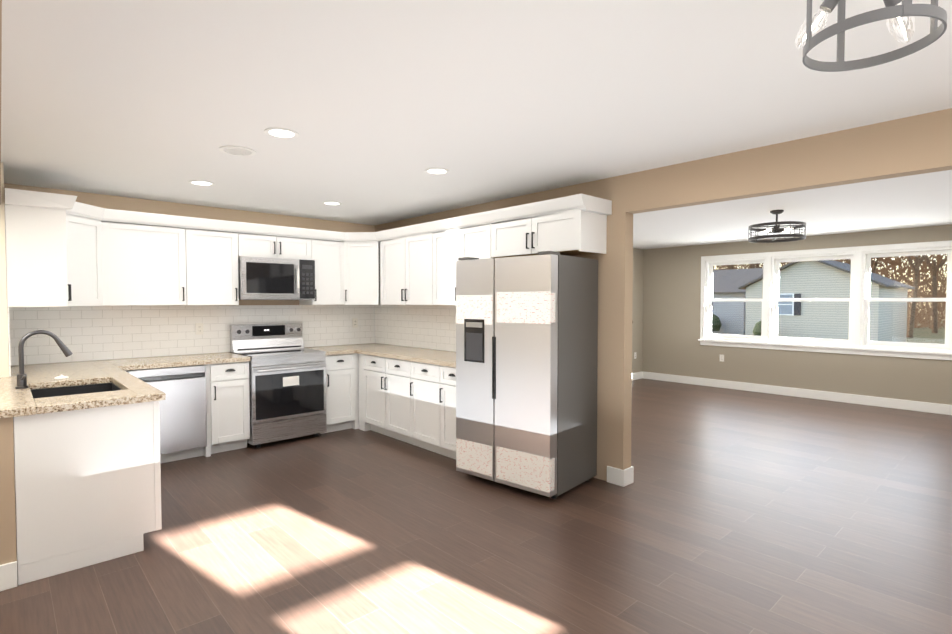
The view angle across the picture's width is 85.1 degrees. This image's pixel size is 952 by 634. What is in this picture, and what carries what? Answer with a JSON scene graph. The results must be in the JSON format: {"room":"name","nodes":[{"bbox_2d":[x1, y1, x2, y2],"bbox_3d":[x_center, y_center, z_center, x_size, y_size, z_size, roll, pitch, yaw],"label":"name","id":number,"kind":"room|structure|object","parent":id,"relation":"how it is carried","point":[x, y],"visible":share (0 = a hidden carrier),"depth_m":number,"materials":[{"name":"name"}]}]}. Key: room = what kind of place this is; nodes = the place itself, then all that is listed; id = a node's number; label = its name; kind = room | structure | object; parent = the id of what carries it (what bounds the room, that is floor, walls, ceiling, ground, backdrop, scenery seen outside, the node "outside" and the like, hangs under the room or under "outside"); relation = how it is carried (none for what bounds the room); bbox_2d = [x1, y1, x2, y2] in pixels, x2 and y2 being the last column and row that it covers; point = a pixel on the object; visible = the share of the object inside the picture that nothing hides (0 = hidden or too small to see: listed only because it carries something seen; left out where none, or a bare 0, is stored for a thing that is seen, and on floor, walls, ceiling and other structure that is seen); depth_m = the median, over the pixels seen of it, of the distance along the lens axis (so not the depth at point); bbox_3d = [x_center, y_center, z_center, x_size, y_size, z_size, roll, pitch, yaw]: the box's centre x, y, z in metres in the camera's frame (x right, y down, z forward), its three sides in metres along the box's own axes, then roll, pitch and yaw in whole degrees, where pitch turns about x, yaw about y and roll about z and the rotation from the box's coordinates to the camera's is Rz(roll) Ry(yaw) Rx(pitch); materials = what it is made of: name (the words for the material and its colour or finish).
{"room":"kitchen","nodes":[
{"label":"kitchen","id":0,"kind":"room"},
{"bbox_2d":[0,162,16,564],"bbox_3d":[-3.277,0.135,3.327,0.410,2.430,2.330,-2,2,-43],"label":"wall","id":1,"kind":"structure","parent":0,"point":[8,550],"depth_m":2.62,"materials":[{"name":"beige paint"}]},
{"bbox_2d":[0,561,17,590],"bbox_3d":[-2.477,1.310,2.504,0.390,0.130,0.016,-2,2,-43],"label":"baseboard","id":2,"kind":"structure","parent":1,"relation":"attached to","point":[8,571],"depth_m":2.61,"materials":[{"name":"white wood"}]},
{"bbox_2d":[7,307,14,376],"bbox_3d":[-3.612,0.169,4.005,0.008,0.497,0.820,-2,2,-43],"label":"backsplash","id":3,"kind":"structure","parent":1,"relation":"attached to","point":[10,312],"depth_m":4.34,"materials":[{"name":"tile"}]},
{"bbox_2d":[5,188,76,306],"bbox_3d":[-3.295,-0.496,3.913,0.378,0.835,0.284,-2,2,-43],"label":"upper cabinet","id":4,"kind":"object","parent":1,"relation":"attached to","point":[63,250],"depth_m":3.80,"materials":[{"name":"white wood"}]},
{"bbox_2d":[4,183,374,365],"bbox_3d":[-3.304,0.086,4.986,5.515,2.430,0.150,-2,2,-43],"label":"wall","id":5,"kind":"structure","parent":0,"point":[142,205],"depth_m":5.35,"materials":[{"name":"beige paint"}]},
{"bbox_2d":[73,200,120,305],"bbox_3d":[-3.438,-0.507,4.285,0.668,0.835,0.668,-2,2,-43],"label":"upper cabinet","id":6,"kind":"object","parent":5,"relation":"attached to","point":[96,226],"depth_m":4.41,"materials":[{"name":"white wood"}]},
{"bbox_2d":[117,210,196,305],"bbox_3d":[-3.086,-0.522,4.807,0.763,0.835,0.376,-2,2,-43],"label":"upper cabinet","id":7,"kind":"object","parent":5,"relation":"attached to","point":[157,253],"depth_m":4.75,"materials":[{"name":"white wood"}]},
{"bbox_2d":[11,305,374,364],"bbox_3d":[-2.606,0.124,5.517,3.536,0.497,0.008,-2,2,-43],"label":"backsplash","id":8,"kind":"structure","parent":5,"relation":"attached to","point":[88,333],"depth_m":5.07,"materials":[{"name":"tile"}]},
{"bbox_2d":[195,323,202,334],"bbox_3d":[-2.829,0.121,5.301,0.072,0.116,0.007,-2,2,-43],"label":"outlet","id":9,"kind":"object","parent":8,"relation":"attached to","point":[198,328],"visible":1,"depth_m":5.30,"materials":[{"name":"white plastic"}]},
{"bbox_2d":[352,318,357,327],"bbox_3d":[-1.517,0.076,6.504,0.072,0.116,0.007,-2,2,-43],"label":"outlet","id":10,"kind":"object","parent":8,"relation":"attached to","point":[354,322],"visible":1,"depth_m":6.50,"materials":[{"name":"white plastic"}]},
{"bbox_2d":[197,218,239,305],"bbox_3d":[-2.710,-0.533,5.177,0.536,0.835,0.340,-2,2,-43],"label":"upper cabinet","id":11,"kind":"object","parent":5,"relation":"attached to","point":[217,258],"depth_m":5.10,"materials":[{"name":"white wood"}]},
{"bbox_2d":[237,222,284,258],"bbox_3d":[-2.336,-0.790,5.492,0.451,0.340,0.370,-2,2,-43],"label":"upper cabinet","id":12,"kind":"object","parent":5,"relation":"attached to","point":[253,240],"depth_m":5.37,"materials":[{"name":"white wood"}]},
{"bbox_2d":[238,256,314,299],"bbox_3d":[-2.177,-0.401,5.574,0.768,0.436,0.462,-2,2,-43],"label":"microwave","id":13,"kind":"object","parent":12,"relation":"attached to","point":[261,278],"visible":0.98,"depth_m":5.41,"materials":[{"name":"silver metal"}]},
{"bbox_2d":[285,226,312,259],"bbox_3d":[-2.094,-0.796,5.715,0.451,0.340,0.370,-2,2,-43],"label":"upper cabinet","id":14,"kind":"object","parent":5,"relation":"attached to","point":[298,241],"depth_m":5.65,"materials":[{"name":"white wood"}]},
{"bbox_2d":[299,229,340,304],"bbox_3d":[-1.759,-0.558,6.023,0.449,0.835,0.378,-2,2,-43],"label":"upper cabinet","id":15,"kind":"object","parent":5,"relation":"attached to","point":[326,244],"depth_m":5.89,"materials":[{"name":"white wood"}]},
{"bbox_2d":[341,232,380,304],"bbox_3d":[-1.326,-0.564,6.222,0.668,0.835,0.668,-2,2,-43],"label":"upper cabinet","id":16,"kind":"object","parent":5,"relation":"attached to","point":[360,251],"depth_m":6.02,"materials":[{"name":"white wood"}]},
{"bbox_2d":[0,378,951,633],"bbox_3d":[0.790,1.391,4.472,11.100,0.150,8.900,-2,2,-43],"label":"floor","id":17,"kind":"structure","parent":0,"point":[731,511],"depth_m":3.14,"materials":[{"name":"brown wood"}]},
{"bbox_2d":[14,421,164,584],"bbox_3d":[-2.305,1.038,3.074,0.640,0.640,0.563,-2,2,-43],"label":"base cabinet","id":18,"kind":"object","parent":17,"relation":"on","point":[87,487],"depth_m":2.82,"materials":[{"name":"white wood"}]},
{"bbox_2d":[24,361,99,370],"bbox_3d":[-3.442,0.431,4.307,0.420,0.040,0.673,-2,2,-43],"label":"countertop","id":19,"kind":"structure","parent":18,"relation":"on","point":[36,367],"depth_m":4.37,"materials":[{"name":"stone"}]},
{"bbox_2d":[0,360,165,417],"bbox_3d":[-3.056,0.454,3.519,1.183,0.040,2.358,-2,2,-43],"label":"countertop","id":20,"kind":"structure","parent":18,"relation":"on","point":[14,402],"depth_m":3.25,"materials":[{"name":"stone"}]},
{"bbox_2d":[15,330,72,388],"bbox_3d":[-2.714,0.261,3.264,0.286,0.358,0.135,-2,2,-43],"label":"faucet","id":21,"kind":"object","parent":20,"relation":"on","point":[22,376],"visible":1,"depth_m":3.22,"materials":[{"name":"grey metal"}]},
{"bbox_2d":[54,375,68,378],"bbox_3d":[-2.904,0.417,3.631,0.080,0.026,0.079,-2,2,-43],"label":"stopper","id":22,"kind":"object","parent":20,"relation":"on","point":[61,377],"visible":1,"depth_m":3.61,"materials":[{"name":"white plastic"}]},
{"bbox_2d":[31,383,121,398],"bbox_3d":[-2.533,0.584,3.298,0.458,0.202,0.708,-2,2,-43],"label":"sink","id":23,"kind":"object","parent":20,"relation":"in","point":[64,391],"visible":0.02,"depth_m":3.56,"materials":[{"name":"grey metal"}]},
{"bbox_2d":[193,361,249,456],"bbox_3d":[-2.564,0.862,5.162,0.398,0.868,0.620,-2,2,-43],"label":"base cabinet","id":24,"kind":"object","parent":17,"relation":"on","point":[227,384],"depth_m":4.94,"materials":[{"name":"white wood"}]},
{"bbox_2d":[126,365,206,454],"bbox_3d":[-2.917,0.822,4.804,0.600,0.764,0.632,-2,2,-43],"label":"dishwasher","id":25,"kind":"object","parent":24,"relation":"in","point":[183,420],"visible":0.65,"depth_m":4.64,"materials":[{"name":"grey metal"}]},
{"bbox_2d":[112,352,250,369],"bbox_3d":[-2.796,0.413,4.918,1.057,0.040,0.648,-2,2,-43],"label":"countertop","id":26,"kind":"structure","parent":24,"relation":"on","point":[212,358],"depth_m":4.82,"materials":[{"name":"stone"}]},
{"bbox_2d":[230,323,326,447],"bbox_3d":[-2.085,0.683,5.506,0.768,1.205,0.717,-2,2,-43],"label":"range","id":27,"kind":"object","parent":17,"relation":"on","point":[287,378],"visible":0.96,"depth_m":5.35,"materials":[{"name":"silver metal"}]},
{"bbox_2d":[320,353,356,433],"bbox_3d":[-1.705,0.838,5.950,0.375,0.868,0.620,-2,2,-43],"label":"base cabinet","id":28,"kind":"object","parent":17,"relation":"on","point":[341,369],"depth_m":5.75,"materials":[{"name":"white wood"}]},
{"bbox_2d":[306,346,355,354],"bbox_3d":[-1.703,0.383,5.920,0.357,0.040,0.648,-2,2,-43],"label":"countertop","id":29,"kind":"structure","parent":28,"relation":"on","point":[330,350],"depth_m":5.83,"materials":[{"name":"stone"}]},
{"bbox_2d":[357,353,360,428],"bbox_3d":[-1.354,0.829,6.272,0.700,0.868,0.620,-2,2,-43],"label":"base cabinet","id":30,"kind":"object","parent":17,"relation":"on","point":[358,355],"depth_m":5.88,"materials":[{"name":"white wood"}]},
{"bbox_2d":[332,343,455,367],"bbox_3d":[-0.710,0.393,5.593,0.651,0.040,2.473,-2,2,-43],"label":"countertop","id":31,"kind":"structure","parent":30,"relation":"on","point":[429,356],"depth_m":5.43,"materials":[{"name":"stone"}]},
{"bbox_2d":[361,354,380,432],"bbox_3d":[-0.854,0.843,5.786,0.620,0.868,0.517,-2,2,-43],"label":"base cabinet","id":32,"kind":"object","parent":17,"relation":"on","point":[370,365],"depth_m":5.67,"materials":[{"name":"white wood"}]},
{"bbox_2d":[381,357,404,441],"bbox_3d":[-0.567,0.853,5.474,0.620,0.868,0.579,-2,2,-43],"label":"base cabinet","id":33,"kind":"object","parent":17,"relation":"on","point":[392,370],"depth_m":5.35,"materials":[{"name":"white wood"}]},
{"bbox_2d":[405,360,432,451],"bbox_3d":[-0.258,0.862,5.137,0.620,0.868,0.584,-2,2,-43],"label":"base cabinet","id":34,"kind":"object","parent":17,"relation":"on","point":[418,376],"depth_m":5.02,"materials":[{"name":"white wood"}]},
{"bbox_2d":[433,364,455,458],"bbox_3d":[-0.005,0.871,4.861,0.620,0.868,0.412,-2,2,-43],"label":"base cabinet","id":35,"kind":"object","parent":17,"relation":"on","point":[444,377],"depth_m":4.72,"materials":[{"name":"white wood"}]},
{"bbox_2d":[456,251,597,498],"bbox_3d":[0.406,0.421,4.211,0.910,1.805,0.703,1,2,40],"label":"refrigerator","id":36,"kind":"object","parent":17,"relation":"on","point":[526,365],"visible":1,"depth_m":3.90,"materials":[{"name":"grey metal"}]},
{"bbox_2d":[1,0,951,248],"bbox_3d":[0.790,-1.173,4.396,11.100,0.120,8.900,-2,2,-43],"label":"ceiling","id":37,"kind":"structure","parent":0,"point":[379,106],"depth_m":2.52,"materials":[{"name":"white paint"}]},
{"bbox_2d":[0,0,1,204],"bbox_3d":[-1.178,-0.868,1.206,0.105,0.300,6.550,-2,2,-43],"label":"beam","id":38,"kind":"structure","parent":37,"relation":"attached to","point":[0,85],"depth_m":1.52,"materials":[{"name":"beige paint"}]},
{"bbox_2d":[189,180,214,185],"bbox_3d":[-2.265,-1.106,4.281,0.190,0.006,0.190,-2,2,-43],"label":"recessed light","id":39,"kind":"object","parent":37,"relation":"in","point":[201,182],"visible":1,"depth_m":4.28,"materials":[{"name":"white"}]},
{"bbox_2d":[219,145,255,155],"bbox_3d":[-1.547,-1.078,3.366,0.220,0.008,0.220,-2,2,-43],"label":"ceiling vent","id":40,"kind":"object","parent":37,"relation":"in","point":[236,150],"visible":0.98,"depth_m":3.35,"materials":[{"name":"white"}]},
{"bbox_2d":[264,127,298,138],"bbox_3d":[-1.131,-1.068,3.016,0.190,0.006,0.190,-2,2,-43],"label":"recessed light","id":41,"kind":"object","parent":37,"relation":"in","point":[281,133],"visible":1,"depth_m":3.01,"materials":[{"name":"white"}]},
{"bbox_2d":[322,201,341,204],"bbox_3d":[-1.435,-1.132,5.165,0.190,0.006,0.190,-2,2,-43],"label":"recessed light","id":42,"kind":"object","parent":37,"relation":"in","point":[331,203],"visible":0.94,"depth_m":5.16,"materials":[{"name":"white"}]},
{"bbox_2d":[424,168,449,174],"bbox_3d":[-0.293,-1.094,3.892,0.190,0.006,0.190,-2,2,-43],"label":"recessed light","id":43,"kind":"object","parent":37,"relation":"in","point":[437,171],"visible":0.98,"depth_m":3.89,"materials":[{"name":"white"}]},
{"bbox_2d":[748,210,805,242],"bbox_3d":[3.248,-0.991,5.599,0.540,0.315,0.540,-2,2,-43],"label":"ceiling light","id":44,"kind":"object","parent":37,"relation":"attached to","point":[776,228],"visible":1,"depth_m":5.56,"materials":[{"name":"brown metal"}]},
{"bbox_2d":[625,108,951,213],"bbox_3d":[1.931,-0.933,3.244,0.115,0.290,2.170,-2,2,-43],"label":"beam","id":45,"kind":"structure","parent":37,"relation":"attached to","point":[913,145],"depth_m":3.11,"materials":[{"name":"beige paint"}]},
{"bbox_2d":[795,0,946,71],"bbox_3d":[1.033,-0.867,1.367,0.311,0.312,0.317,-2,2,-43],"label":"chandelier","id":46,"kind":"object","parent":37,"relation":"hanging from","point":[934,11],"visible":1,"depth_m":1.38,"materials":[{"name":"grey metal"}]},
{"bbox_2d":[375,174,632,480],"bbox_3d":[-0.033,0.073,5.415,0.115,2.430,3.640,-2,2,-43],"label":"wall","id":47,"kind":"structure","parent":0,"point":[614,367],"depth_m":4.12,"materials":[{"name":"beige paint"}]},
{"bbox_2d":[381,224,424,304],"bbox_3d":[-0.638,-0.549,5.717,0.340,0.835,1.072,-2,2,-43],"label":"upper cabinet","id":48,"kind":"object","parent":47,"relation":"attached to","point":[402,249],"depth_m":5.62,"materials":[{"name":"white wood"}]},
{"bbox_2d":[375,305,455,351],"bbox_3d":[-0.459,0.116,5.786,0.008,0.497,2.460,-2,2,-43],"label":"backsplash","id":49,"kind":"structure","parent":47,"relation":"attached to","point":[433,327],"depth_m":6.02,"materials":[{"name":"tile"}]},
{"bbox_2d":[425,212,488,305],"bbox_3d":[-0.050,-0.530,5.077,0.340,0.835,0.911,-2,2,-43],"label":"upper cabinet","id":50,"kind":"object","parent":47,"relation":"attached to","point":[446,241],"depth_m":5.06,"materials":[{"name":"white wood"}]},
{"bbox_2d":[489,194,608,257],"bbox_3d":[0.585,-0.724,4.374,0.345,0.405,0.974,-2,2,-43],"label":"upper cabinet","id":51,"kind":"object","parent":47,"relation":"attached to","point":[568,225],"depth_m":4.12,"materials":[{"name":"white wood"}]},
{"bbox_2d":[607,466,633,484],"bbox_3d":[0.282,1.230,5.185,0.041,0.130,2.856,-2,2,-43],"label":"baseboard","id":52,"kind":"structure","parent":47,"relation":"attached to","point":[616,476],"depth_m":4.10,"materials":[{"name":"white wood"}]},
{"bbox_2d":[632,248,643,372],"bbox_3d":[2.984,-0.055,9.723,0.710,2.430,0.150,-2,2,-43],"label":"wall","id":53,"kind":"structure","parent":0,"point":[637,317],"depth_m":9.64,"materials":[{"name":"beige paint"}]},
{"bbox_2d":[632,371,642,379],"bbox_3d":[2.954,1.099,9.614,0.470,0.130,0.018,-2,2,-43],"label":"baseboard","id":54,"kind":"structure","parent":53,"relation":"attached to","point":[638,375],"depth_m":9.66,"materials":[{"name":"white wood"}]},
{"bbox_2d":[642,224,951,404],"bbox_3d":[5.468,0.014,7.396,0.200,2.430,6.640,-2,2,-43],"label":"wall","id":55,"kind":"structure","parent":0,"point":[671,304],"depth_m":8.24,"materials":[{"name":"beige paint"}]},
{"bbox_2d":[643,372,951,414],"bbox_3d":[5.388,1.166,7.356,0.015,0.130,6.639,-2,2,-43],"label":"baseboard","id":56,"kind":"structure","parent":55,"relation":"attached to","point":[937,408],"depth_m":7.74,"materials":[{"name":"white wood"}]},
{"bbox_2d":[698,240,951,359],"bbox_3d":[5.035,-0.244,7.771,0.180,1.525,3.340,-2,2,-43],"label":"living room window","id":57,"kind":"structure","parent":55,"relation":"in","point":[859,300],"depth_m":7.52,"materials":[{"name":"white"}]},
{"label":"outside","id":58,"kind":"structure","parent":0,"visible":0},
{"bbox_2d":[906,320,944,343],"bbox_3d":[34.514,1.574,53.234,104.400,0.200,200.000,-2,2,-43],"label":"ground","id":59,"kind":"structure","parent":58,"point":[919,331],"depth_m":45.37,"materials":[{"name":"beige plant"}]},
{"bbox_2d":[711,268,762,334],"bbox_3d":[17.329,-1.277,48.505,8.700,5.780,18.300,-2,2,-43],"label":"house","id":60,"kind":"structure","parent":59,"relation":"on","point":[725,285],"depth_m":40.50,"materials":[{"name":"grey"}]},
{"bbox_2d":[712,313,778,335],"bbox_3d":[17.071,0.480,36.780,7.500,1.360,9.736,-2,2,-43],"label":"shrubs","id":61,"kind":"object","parent":59,"relation":"on","point":[758,330],"depth_m":39.30,"materials":[{"name":"green plant"}]},
{"bbox_2d":[738,260,914,341],"bbox_3d":[23.116,-0.860,34.072,9.700,5.800,7.600,-2,2,-43],"label":"house","id":62,"kind":"structure","parent":59,"relation":"on","point":[821,291],"depth_m":30.91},
{"bbox_2d":[713,254,946,337],"bbox_3d":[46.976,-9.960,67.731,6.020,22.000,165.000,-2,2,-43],"label":"trees","id":63,"kind":"object","parent":59,"relation":"on","point":[941,293],"depth_m":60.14,"materials":[{"name":"brown plant"}]}
]}

